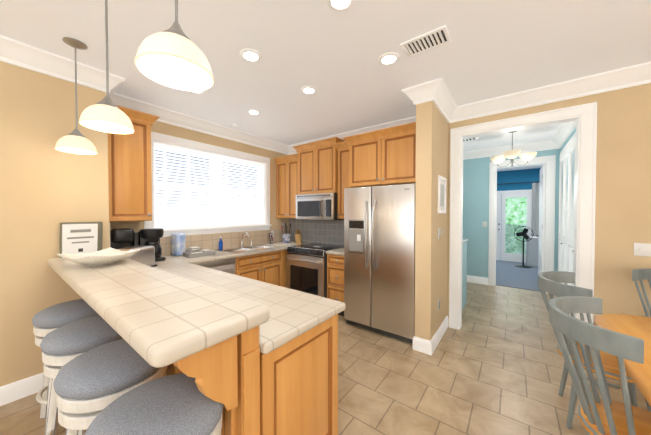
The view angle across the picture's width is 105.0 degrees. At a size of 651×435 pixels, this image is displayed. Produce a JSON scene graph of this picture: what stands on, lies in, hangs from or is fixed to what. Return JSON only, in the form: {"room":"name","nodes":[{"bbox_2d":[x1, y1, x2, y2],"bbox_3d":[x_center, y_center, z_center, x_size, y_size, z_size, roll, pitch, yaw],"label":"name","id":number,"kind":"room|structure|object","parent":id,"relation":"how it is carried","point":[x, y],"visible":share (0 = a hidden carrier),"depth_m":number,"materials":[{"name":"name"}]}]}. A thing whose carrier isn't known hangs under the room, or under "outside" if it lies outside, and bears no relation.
{"room":"kitchen","nodes":[
{"label":"kitchen","id":0,"kind":"room"},
{"bbox_2d":[0,61,307,386],"bbox_3d":[-3.001,0.054,1.622,0.570,2.740,8.240,1,1,37],"label":"wall","id":1,"kind":"structure","parent":0,"point":[47,188],"depth_m":2.03,"materials":[{"name":"beige paint"}]},
{"bbox_2d":[0,372,43,405],"bbox_3d":[-3.656,1.376,0.292,0.016,0.140,4.995,1,1,37],"label":"baseboard","id":2,"kind":"structure","parent":1,"relation":"attached to","point":[17,390],"depth_m":1.96,"materials":[{"name":"white wood"}]},
{"bbox_2d":[0,35,127,98],"bbox_3d":[-3.525,-1.221,0.368,0.142,0.148,5.162,1,1,37],"label":"crown molding","id":3,"kind":"structure","parent":1,"relation":"attached to","point":[38,60],"depth_m":2.05,"materials":[{"name":"white wood"}]},
{"bbox_2d":[109,95,123,105],"bbox_3d":[-2.178,-1.256,2.514,0.300,0.148,0.112,1,1,37],"label":"crown molding","id":4,"kind":"structure","parent":1,"relation":"attached to","point":[116,101],"depth_m":2.73,"materials":[{"name":"white wood"}]},
{"bbox_2d":[108,113,151,224],"bbox_3d":[-2.172,-0.509,2.706,0.328,1.090,0.396,1,1,37],"label":"upper cabinet","id":5,"kind":"object","parent":1,"relation":"attached to","point":[129,155],"depth_m":2.62,"materials":[{"name":"brown wood"}]},
{"bbox_2d":[120,97,287,154],"bbox_3d":[-1.528,-1.276,3.727,0.112,0.148,2.830,1,1,37],"label":"crown molding","id":6,"kind":"structure","parent":1,"relation":"attached to","point":[167,116],"depth_m":3.47,"materials":[{"name":"white wood"}]},
{"bbox_2d":[144,131,271,236],"bbox_3d":[-1.627,-0.411,3.772,0.182,1.290,1.960,1,1,37],"label":"window","id":7,"kind":"structure","parent":1,"relation":"in","point":[203,184],"depth_m":3.69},
{"bbox_2d":[154,142,263,227],"bbox_3d":[-1.623,-0.411,3.769,0.069,1.056,1.692,1,1,37],"label":"window blinds","id":8,"kind":"object","parent":7,"relation":"attached to","point":[183,212],"visible":0.92,"depth_m":3.58,"materials":[{"name":"white plastic"}]},
{"bbox_2d":[0,282,647,434],"bbox_3d":[0.183,1.489,0.741,7.100,0.100,10.800,1,1,37],"label":"floor","id":9,"kind":"structure","parent":0,"point":[494,365],"depth_m":2.15,"materials":[{"name":"tile"}]},
{"bbox_2d":[32,299,98,432],"bbox_3d":[-1.802,1.020,1.806,0.412,0.807,0.412,1,1,37],"label":"stool","id":10,"kind":"object","parent":9,"relation":"on","point":[46,321],"visible":0.38,"depth_m":1.66,"materials":[{"name":"fabric"}]},
{"bbox_2d":[40,315,122,434],"bbox_3d":[-1.395,1.025,1.498,0.412,0.807,0.412,0,1,20],"label":"stool","id":11,"kind":"object","parent":9,"relation":"on","point":[62,346],"visible":0.35,"depth_m":1.36,"materials":[{"name":"fabric"}]},
{"bbox_2d":[54,339,166,434],"bbox_3d":[-0.988,1.030,1.190,0.412,0.807,0.412,0,1,3],"label":"stool","id":12,"kind":"object","parent":9,"relation":"on","point":[90,385],"visible":0.75,"depth_m":1.03,"materials":[{"name":"fabric"}]},
{"bbox_2d":[85,373,222,434],"bbox_3d":[-0.577,1.035,0.880,0.412,0.807,0.412,0,1,-14],"label":"stool","id":13,"kind":"object","parent":9,"relation":"on","point":[178,404],"visible":0.9,"depth_m":0.83,"materials":[{"name":"fabric"}]},
{"bbox_2d":[166,313,343,434],"bbox_3d":[-0.931,0.984,1.909,2.102,0.872,0.588,1,1,37],"label":"kitchen island","id":14,"kind":"object","parent":9,"relation":"on","point":[292,391],"depth_m":1.12,"materials":[{"name":"brown wood"}]},
{"bbox_2d":[48,257,275,368],"bbox_3d":[-1.258,0.377,1.533,2.317,0.058,0.415,1,1,37],"label":"countertop","id":15,"kind":"structure","parent":14,"relation":"on","point":[169,319],"depth_m":0.99,"materials":[{"name":"beige tile"}]},
{"bbox_2d":[59,222,102,257],"bbox_3d":[-2.147,0.190,2.200,0.071,0.300,0.270,1,1,37],"label":"picture frame","id":16,"kind":"object","parent":15,"relation":"on","point":[80,237],"visible":0.83,"depth_m":2.18,"materials":[{"name":"black"}]},
{"bbox_2d":[57,247,139,265],"bbox_3d":[-1.640,0.294,1.825,0.330,0.097,0.330,0,1,17],"label":"decorative dish","id":17,"kind":"object","parent":15,"relation":"on","point":[107,256],"visible":1,"depth_m":1.79,"materials":[{"name":"white ceramic"}]},
{"bbox_2d":[117,245,156,266],"bbox_3d":[-1.801,0.388,2.350,0.184,0.221,0.356,0,1,6],"label":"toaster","id":18,"kind":"object","parent":15,"relation":"on","point":[145,254],"visible":0.38,"depth_m":2.37,"materials":[{"name":"silver metal"}]},
{"bbox_2d":[144,241,414,356],"bbox_3d":[-0.482,0.507,2.963,2.733,0.053,2.824,1,1,37],"label":"countertop","id":19,"kind":"structure","parent":14,"relation":"on","point":[308,287],"depth_m":3.00,"materials":[{"name":"beige tile"}]},
{"bbox_2d":[110,228,138,248],"bbox_3d":[-2.130,0.305,2.636,0.236,0.378,0.254,1,1,37],"label":"coffee maker","id":20,"kind":"object","parent":19,"relation":"on","point":[123,237],"visible":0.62,"depth_m":2.57,"materials":[{"name":"black plastic"}]},
{"bbox_2d":[138,228,165,261],"bbox_3d":[-1.955,0.309,2.816,0.289,0.364,0.220,1,1,37],"label":"coffee maker","id":21,"kind":"object","parent":19,"relation":"on","point":[150,236],"visible":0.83,"depth_m":2.77,"materials":[{"name":"black plastic"}]},
{"bbox_2d":[171,233,185,255],"bbox_3d":[-1.871,0.340,3.179,0.130,0.290,0.130,0,1,26],"label":"paper towels","id":22,"kind":"object","parent":19,"relation":"on","point":[178,243],"visible":0.96,"depth_m":3.13,"materials":[{"name":"paper"}]},
{"bbox_2d":[183,246,215,257],"bbox_3d":[-1.597,0.428,3.161,0.200,0.115,0.320,1,1,43],"label":"tray","id":23,"kind":"object","parent":19,"relation":"on","point":[193,252],"visible":1,"depth_m":3.08,"materials":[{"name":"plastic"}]},
{"bbox_2d":[195,258,234,273],"bbox_3d":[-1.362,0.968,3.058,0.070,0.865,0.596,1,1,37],"label":"dishwasher","id":24,"kind":"object","parent":19,"relation":"in","point":[227,265],"depth_m":3.13,"materials":[{"name":"silver metal"}]},
{"bbox_2d":[219,235,222,248],"bbox_3d":[-1.554,0.369,3.705,0.036,0.215,0.060,1,1,37],"label":"dish soap","id":25,"kind":"object","parent":19,"relation":"on","point":[220,244],"visible":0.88,"depth_m":3.69,"materials":[{"name":"blue plastic"}]},
{"bbox_2d":[216,237,279,252],"bbox_3d":[-1.158,0.497,3.808,0.480,0.296,0.820,1,1,37],"label":"sink","id":26,"kind":"object","parent":19,"relation":"in","point":[246,244],"depth_m":4.03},
{"bbox_2d":[269,233,273,243],"bbox_3d":[-0.972,0.370,4.445,0.061,0.189,0.140,0,1,11],"label":"photo frame","id":27,"kind":"object","parent":19,"relation":"on","point":[271,238],"visible":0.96,"depth_m":4.42,"materials":[{"name":"grey"}]},
{"bbox_2d":[281,222,290,242],"bbox_3d":[-0.713,0.275,4.571,0.193,0.375,0.180,1,1,37],"label":"utensil crock","id":28,"kind":"object","parent":19,"relation":"on","point":[286,237],"visible":1,"depth_m":4.52,"materials":[{"name":"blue ceramic"}]},
{"bbox_2d":[295,229,302,243],"bbox_3d":[-0.473,0.342,4.420,0.090,0.285,0.208,0,1,8],"label":"knife block","id":29,"kind":"object","parent":19,"relation":"on","point":[298,237],"visible":0.98,"depth_m":4.35,"materials":[{"name":"brown wood"}]},
{"bbox_2d":[286,243,343,297],"bbox_3d":[-0.144,0.908,4.008,0.750,0.914,0.745,1,1,37],"label":"range","id":30,"kind":"object","parent":9,"relation":"on","point":[307,264],"depth_m":3.73,"materials":[{"name":"silver metal"}]},
{"bbox_2d":[344,183,415,343],"bbox_3d":[0.799,0.505,3.219,0.903,1.763,0.828,1,1,37],"label":"fridge","id":31,"kind":"object","parent":9,"relation":"on","point":[379,220],"depth_m":2.91,"materials":[{"name":"silver metal"}]},
{"bbox_2d":[462,238,468,309],"bbox_3d":[1.835,0.865,4.008,0.720,1.040,0.660,1,1,37],"label":"base cabinet","id":32,"kind":"object","parent":9,"relation":"on","point":[464,271],"visible":0.21,"depth_m":3.86,"materials":[{"name":"white wood"}]},
{"bbox_2d":[538,271,650,428],"bbox_3d":[1.867,0.934,1.753,0.582,0.980,0.599,1,1,37],"label":"chair","id":33,"kind":"object","parent":9,"relation":"on","point":[550,283],"visible":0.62,"depth_m":1.71,"materials":[{"name":"paint"}]},
{"bbox_2d":[549,296,650,434],"bbox_3d":[1.402,0.945,1.139,0.582,0.980,0.599,1,1,37],"label":"chair","id":34,"kind":"object","parent":9,"relation":"on","point":[604,415],"visible":1,"depth_m":1.15,"materials":[{"name":"paint"}]},
{"bbox_2d":[593,314,650,405],"bbox_3d":[1.796,1.057,0.818,1.070,0.762,1.800,1,1,37],"label":"dining table","id":35,"kind":"object","parent":9,"relation":"on","point":[639,374],"visible":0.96,"depth_m":1.42,"materials":[{"name":"brown wood"}]},
{"bbox_2d":[632,269,650,316],"bbox_3d":[2.752,0.933,1.856,0.599,0.980,0.582,1,1,37],"label":"chair","id":36,"kind":"object","parent":9,"relation":"on","point":[640,275],"visible":0.83,"depth_m":2.08,"materials":[{"name":"paint"}]},
{"bbox_2d":[0,0,650,171],"bbox_3d":[1.227,-1.373,2.074,7.100,0.100,14.260,1,1,37],"label":"ceiling","id":37,"kind":"structure","parent":0,"point":[495,48],"depth_m":1.96,"materials":[{"name":"white paint"}]},
{"bbox_2d":[55,37,97,154],"bbox_3d":[-1.896,-0.904,1.898,0.234,0.832,0.234,1,1,37],"label":"pendant light","id":38,"kind":"object","parent":37,"relation":"hanging from","point":[76,141],"visible":1,"depth_m":1.88,"materials":[{"name":"white glass"}]},
{"bbox_2d":[78,0,134,133],"bbox_3d":[-1.202,-0.895,1.373,0.234,0.832,0.234,1,1,37],"label":"pendant light","id":39,"kind":"object","parent":37,"relation":"hanging from","point":[106,114],"visible":1,"depth_m":1.36,"materials":[{"name":"white glass"}]},
{"bbox_2d":[134,0,213,90],"bbox_3d":[-0.508,-0.886,0.849,0.234,0.832,0.234,1,1,37],"label":"pendant light","id":40,"kind":"object","parent":37,"relation":"hanging from","point":[173,56],"visible":1,"depth_m":0.83,"materials":[{"name":"white glass"}]},
{"bbox_2d":[191,90,204,93],"bbox_3d":[-1.343,-1.325,2.589,0.169,0.011,0.169,0,1,-8],"label":"recessed light","id":41,"kind":"object","parent":37,"relation":"in","point":[203,91],"depth_m":2.63,"materials":[{"name":"white glass"}]},
{"bbox_2d":[240,48,261,61],"bbox_3d":[-0.609,-1.316,2.034,0.169,0.011,0.169,0,1,-8],"label":"recessed light","id":42,"kind":"object","parent":37,"relation":"in","point":[253,55],"depth_m":2.02,"materials":[{"name":"white glass"}]},
{"bbox_2d":[247,109,260,114],"bbox_3d":[-0.908,-1.335,3.163,0.169,0.011,0.169,0,1,-8],"label":"recessed light","id":43,"kind":"object","parent":37,"relation":"in","point":[251,111],"depth_m":3.15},
{"bbox_2d":[301,86,316,94],"bbox_3d":[-0.175,-1.326,2.608,0.169,0.011,0.169,0,1,-8],"label":"recessed light","id":44,"kind":"object","parent":37,"relation":"in","point":[308,90],"depth_m":2.60,"materials":[{"name":"white glass"}]},
{"bbox_2d":[327,0,354,11],"bbox_3d":[0.093,-1.308,1.503,0.169,0.011,0.169,0,1,-8],"label":"recessed light","id":45,"kind":"object","parent":37,"relation":"in","point":[336,5],"depth_m":1.53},
{"bbox_2d":[378,52,398,64],"bbox_3d":[0.527,-1.317,2.077,0.169,0.011,0.169,0,1,-8],"label":"recessed light","id":46,"kind":"object","parent":37,"relation":"in","point":[389,58],"depth_m":2.07,"materials":[{"name":"white glass"}]},
{"bbox_2d":[400,25,451,57],"bbox_3d":[0.754,-1.314,1.881,0.320,0.012,0.200,1,1,37],"label":"ceiling vent","id":47,"kind":"object","parent":37,"relation":"in","point":[430,40],"visible":1,"depth_m":1.87,"materials":[{"name":"grey metal"}]},
{"bbox_2d":[463,137,477,140],"bbox_3d":[2.462,-1.354,4.337,0.300,0.011,0.160,1,1,37],"label":"ceiling vent","id":48,"kind":"object","parent":37,"relation":"in","point":[472,138],"visible":0.6,"depth_m":4.31,"materials":[{"name":"grey metal"}]},
{"bbox_2d":[490,130,536,166],"bbox_3d":[2.887,-1.072,3.854,0.605,0.560,0.558,1,1,37],"label":"chandelier","id":49,"kind":"object","parent":37,"relation":"hanging from","point":[512,154],"visible":0.96,"depth_m":3.83,"materials":[{"name":"white glass"}]},
{"bbox_2d":[288,117,415,154],"bbox_3d":[0.371,-1.281,3.994,2.580,0.148,0.112,1,1,37],"label":"crown molding","id":50,"kind":"structure","parent":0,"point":[291,150],"depth_m":3.82,"materials":[{"name":"white wood"}]},
{"bbox_2d":[415,101,451,340],"bbox_3d":[1.250,0.033,2.907,0.160,2.740,0.780,1,1,37],"label":"wall","id":51,"kind":"structure","parent":0,"point":[431,252],"depth_m":2.62,"materials":[{"name":"beige paint"}]},
{"bbox_2d":[402,85,427,118],"bbox_3d":[1.072,-1.262,2.875,0.112,0.148,0.772,1,1,37],"label":"crown molding","id":52,"kind":"structure","parent":51,"relation":"attached to","point":[413,93],"depth_m":2.57,"materials":[{"name":"white wood"}]},
{"bbox_2d":[429,316,447,355],"bbox_3d":[1.321,1.334,2.876,0.016,0.140,0.814,1,1,37],"label":"baseboard","id":53,"kind":"structure","parent":51,"relation":"attached to","point":[443,327],"depth_m":2.78,"materials":[{"name":"white wood"}]},
{"bbox_2d":[438,228,442,238],"bbox_3d":[1.295,0.175,2.824,0.012,0.110,0.194,1,1,37],"label":"switch plate","id":54,"kind":"object","parent":51,"relation":"attached to","point":[438,228],"depth_m":2.81,"materials":[{"name":"white plastic"}]},
{"bbox_2d":[438,175,445,212],"bbox_3d":[1.346,-0.256,2.877,0.020,0.420,0.345,1,1,37],"label":"framed picture","id":55,"kind":"object","parent":51,"relation":"attached to","point":[441,194],"visible":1,"depth_m":2.85,"materials":[{"name":"white paper"}]},
{"bbox_2d":[424,78,459,122],"bbox_3d":[1.285,-1.260,2.714,0.122,0.148,0.772,1,1,37],"label":"crown molding","id":56,"kind":"structure","parent":51,"relation":"attached to","point":[436,91],"depth_m":2.62,"materials":[{"name":"white wood"}]},
{"bbox_2d":[462,149,559,277],"bbox_3d":[3.262,-0.004,5.159,2.250,2.740,0.120,1,1,37],"label":"wall","id":57,"kind":"structure","parent":0,"point":[475,196],"depth_m":5.15,"materials":[{"name":"teal paint"}]},
{"bbox_2d":[467,275,487,284],"bbox_3d":[2.821,1.292,5.428,1.208,0.140,0.016,1,1,37],"label":"baseboard","id":58,"kind":"structure","parent":57,"relation":"attached to","point":[473,279],"depth_m":5.17,"materials":[{"name":"white wood"}]},
{"bbox_2d":[463,140,551,159],"bbox_3d":[3.208,-1.298,5.033,2.010,0.148,0.112,1,1,37],"label":"crown molding","id":59,"kind":"structure","parent":57,"relation":"attached to","point":[542,145],"depth_m":4.78,"materials":[{"name":"white wood"}]},
{"bbox_2d":[536,165,545,272],"bbox_3d":[4.274,0.186,4.976,0.090,2.343,0.795,1,1,37],"label":"bedroom door","id":60,"kind":"structure","parent":57,"relation":"in","point":[541,235],"depth_m":4.73,"materials":[{"name":"white wood"}]},
{"bbox_2d":[496,260,540,291],"bbox_3d":[5.003,1.398,6.034,5.000,0.108,3.460,1,1,37],"label":"floor carpet","id":61,"kind":"object","parent":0,"point":[510,274],"visible":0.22,"depth_m":5.71,"materials":[{"name":"blue carpet"}]},
{"bbox_2d":[514,226,533,267],"bbox_3d":[5.340,0.783,6.734,0.410,1.096,0.360,1,1,37],"label":"pedestal fan","id":62,"kind":"object","parent":61,"relation":"on","point":[524,232],"visible":1,"depth_m":6.69,"materials":[{"name":"black plastic"}]},
{"bbox_2d":[525,236,544,266],"bbox_3d":[5.828,0.934,6.835,0.540,0.791,0.415,1,1,37],"label":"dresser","id":63,"kind":"object","parent":61,"relation":"on","point":[531,252],"visible":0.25,"depth_m":6.75,"materials":[{"name":"white wood"}]},
{"bbox_2d":[497,168,545,211],"bbox_3d":[5.963,-0.038,7.279,4.840,2.740,0.120,1,1,37],"label":"wall","id":64,"kind":"structure","parent":0,"point":[520,176],"depth_m":7.39,"materials":[{"name":"blue paint"}]},
{"bbox_2d":[496,189,531,262],"bbox_3d":[5.372,0.256,7.596,1.540,2.140,0.090,1,1,37],"label":"french door","id":65,"kind":"structure","parent":64,"relation":"in","point":[514,214],"depth_m":7.47,"materials":[{"name":"white wood"}]},
{"bbox_2d":[497,181,545,236],"bbox_3d":[5.610,0.138,7.354,2.650,2.345,0.062,1,1,37],"label":"curtain","id":66,"kind":"object","parent":64,"relation":"hanging from","point":[535,211],"visible":0.17,"depth_m":7.08,"materials":[{"name":"grey fabric"}]},
{"bbox_2d":[448,83,650,326],"bbox_3d":[1.913,0.032,2.995,6.450,2.740,0.120,1,1,37],"label":"wall","id":67,"kind":"structure","parent":0,"point":[623,150],"depth_m":2.31,"materials":[{"name":"beige paint"}]},
{"bbox_2d":[276,157,295,220],"bbox_3d":[-0.586,-0.507,4.592,0.583,1.035,0.327,1,1,37],"label":"upper cabinet","id":68,"kind":"object","parent":67,"relation":"attached to","point":[285,170],"depth_m":4.49,"materials":[{"name":"brown wood"}]},
{"bbox_2d":[292,193,343,220],"bbox_3d":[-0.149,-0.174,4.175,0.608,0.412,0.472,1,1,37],"label":"microwave","id":69,"kind":"object","parent":67,"relation":"attached to","point":[305,206],"depth_m":4.04,"materials":[{"name":"silver metal"}]},
{"bbox_2d":[296,141,339,192],"bbox_3d":[-0.050,-0.760,4.158,0.780,0.755,0.367,1,1,37],"label":"upper cabinet","id":70,"kind":"object","parent":67,"relation":"attached to","point":[315,165],"depth_m":3.99,"materials":[{"name":"brown wood"}]},
{"bbox_2d":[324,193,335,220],"bbox_3d":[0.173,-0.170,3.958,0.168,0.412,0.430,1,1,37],"label":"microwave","id":71,"kind":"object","parent":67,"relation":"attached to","point":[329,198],"depth_m":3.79,"materials":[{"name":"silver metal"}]},
{"bbox_2d":[336,145,347,220],"bbox_3d":[0.432,-0.517,3.822,0.390,1.070,0.327,1,1,37],"label":"upper cabinet","id":72,"kind":"object","parent":67,"relation":"attached to","point":[341,150],"depth_m":3.77,"materials":[{"name":"brown wood"}]},
{"bbox_2d":[348,129,415,188],"bbox_3d":[0.869,-0.698,3.294,0.920,0.590,0.637,1,1,37],"label":"upper cabinet","id":73,"kind":"object","parent":67,"relation":"attached to","point":[389,158],"depth_m":3.02,"materials":[{"name":"brown wood"}]},
{"bbox_2d":[449,102,596,340],"bbox_3d":[2.119,0.150,2.830,1.266,2.510,0.162,1,1,37],"label":"door frame","id":74,"kind":"structure","parent":67,"relation":"attached to","point":[584,116],"depth_m":2.58,"materials":[{"name":"white wood"}]},
{"bbox_2d":[452,61,650,122],"bbox_3d":[2.923,-1.249,2.064,3.500,0.148,0.112,1,1,37],"label":"crown molding","id":75,"kind":"structure","parent":67,"relation":"attached to","point":[639,74],"depth_m":2.48,"materials":[{"name":"white wood"}]},
{"bbox_2d":[634,243,650,256],"bbox_3d":[2.846,0.287,2.210,0.150,0.115,0.012,1,1,37],"label":"switch plate","id":76,"kind":"object","parent":67,"relation":"attached to","point":[642,249],"depth_m":2.22,"materials":[{"name":"white plastic"}]},
{"bbox_2d":[558,127,575,247],"bbox_3d":[3.493,0.024,3.467,0.120,2.740,2.540,1,1,37],"label":"wall","id":77,"kind":"structure","parent":0,"point":[573,132],"depth_m":3.75,"materials":[{"name":"paint"}]},
{"bbox_2d":[552,121,575,149],"bbox_3d":[3.365,-1.272,3.470,0.112,0.148,2.416,1,1,37],"label":"crown molding","id":78,"kind":"structure","parent":77,"relation":"attached to","point":[564,131],"depth_m":3.81,"materials":[{"name":"white wood"}]},
{"bbox_2d":[558,132,575,315],"bbox_3d":[3.405,0.149,3.498,0.052,2.490,2.060,1,1,37],"label":"louvered door","id":79,"kind":"structure","parent":77,"relation":"in","point":[565,250],"depth_m":3.63,"materials":[{"name":"white wood"}]}
]}

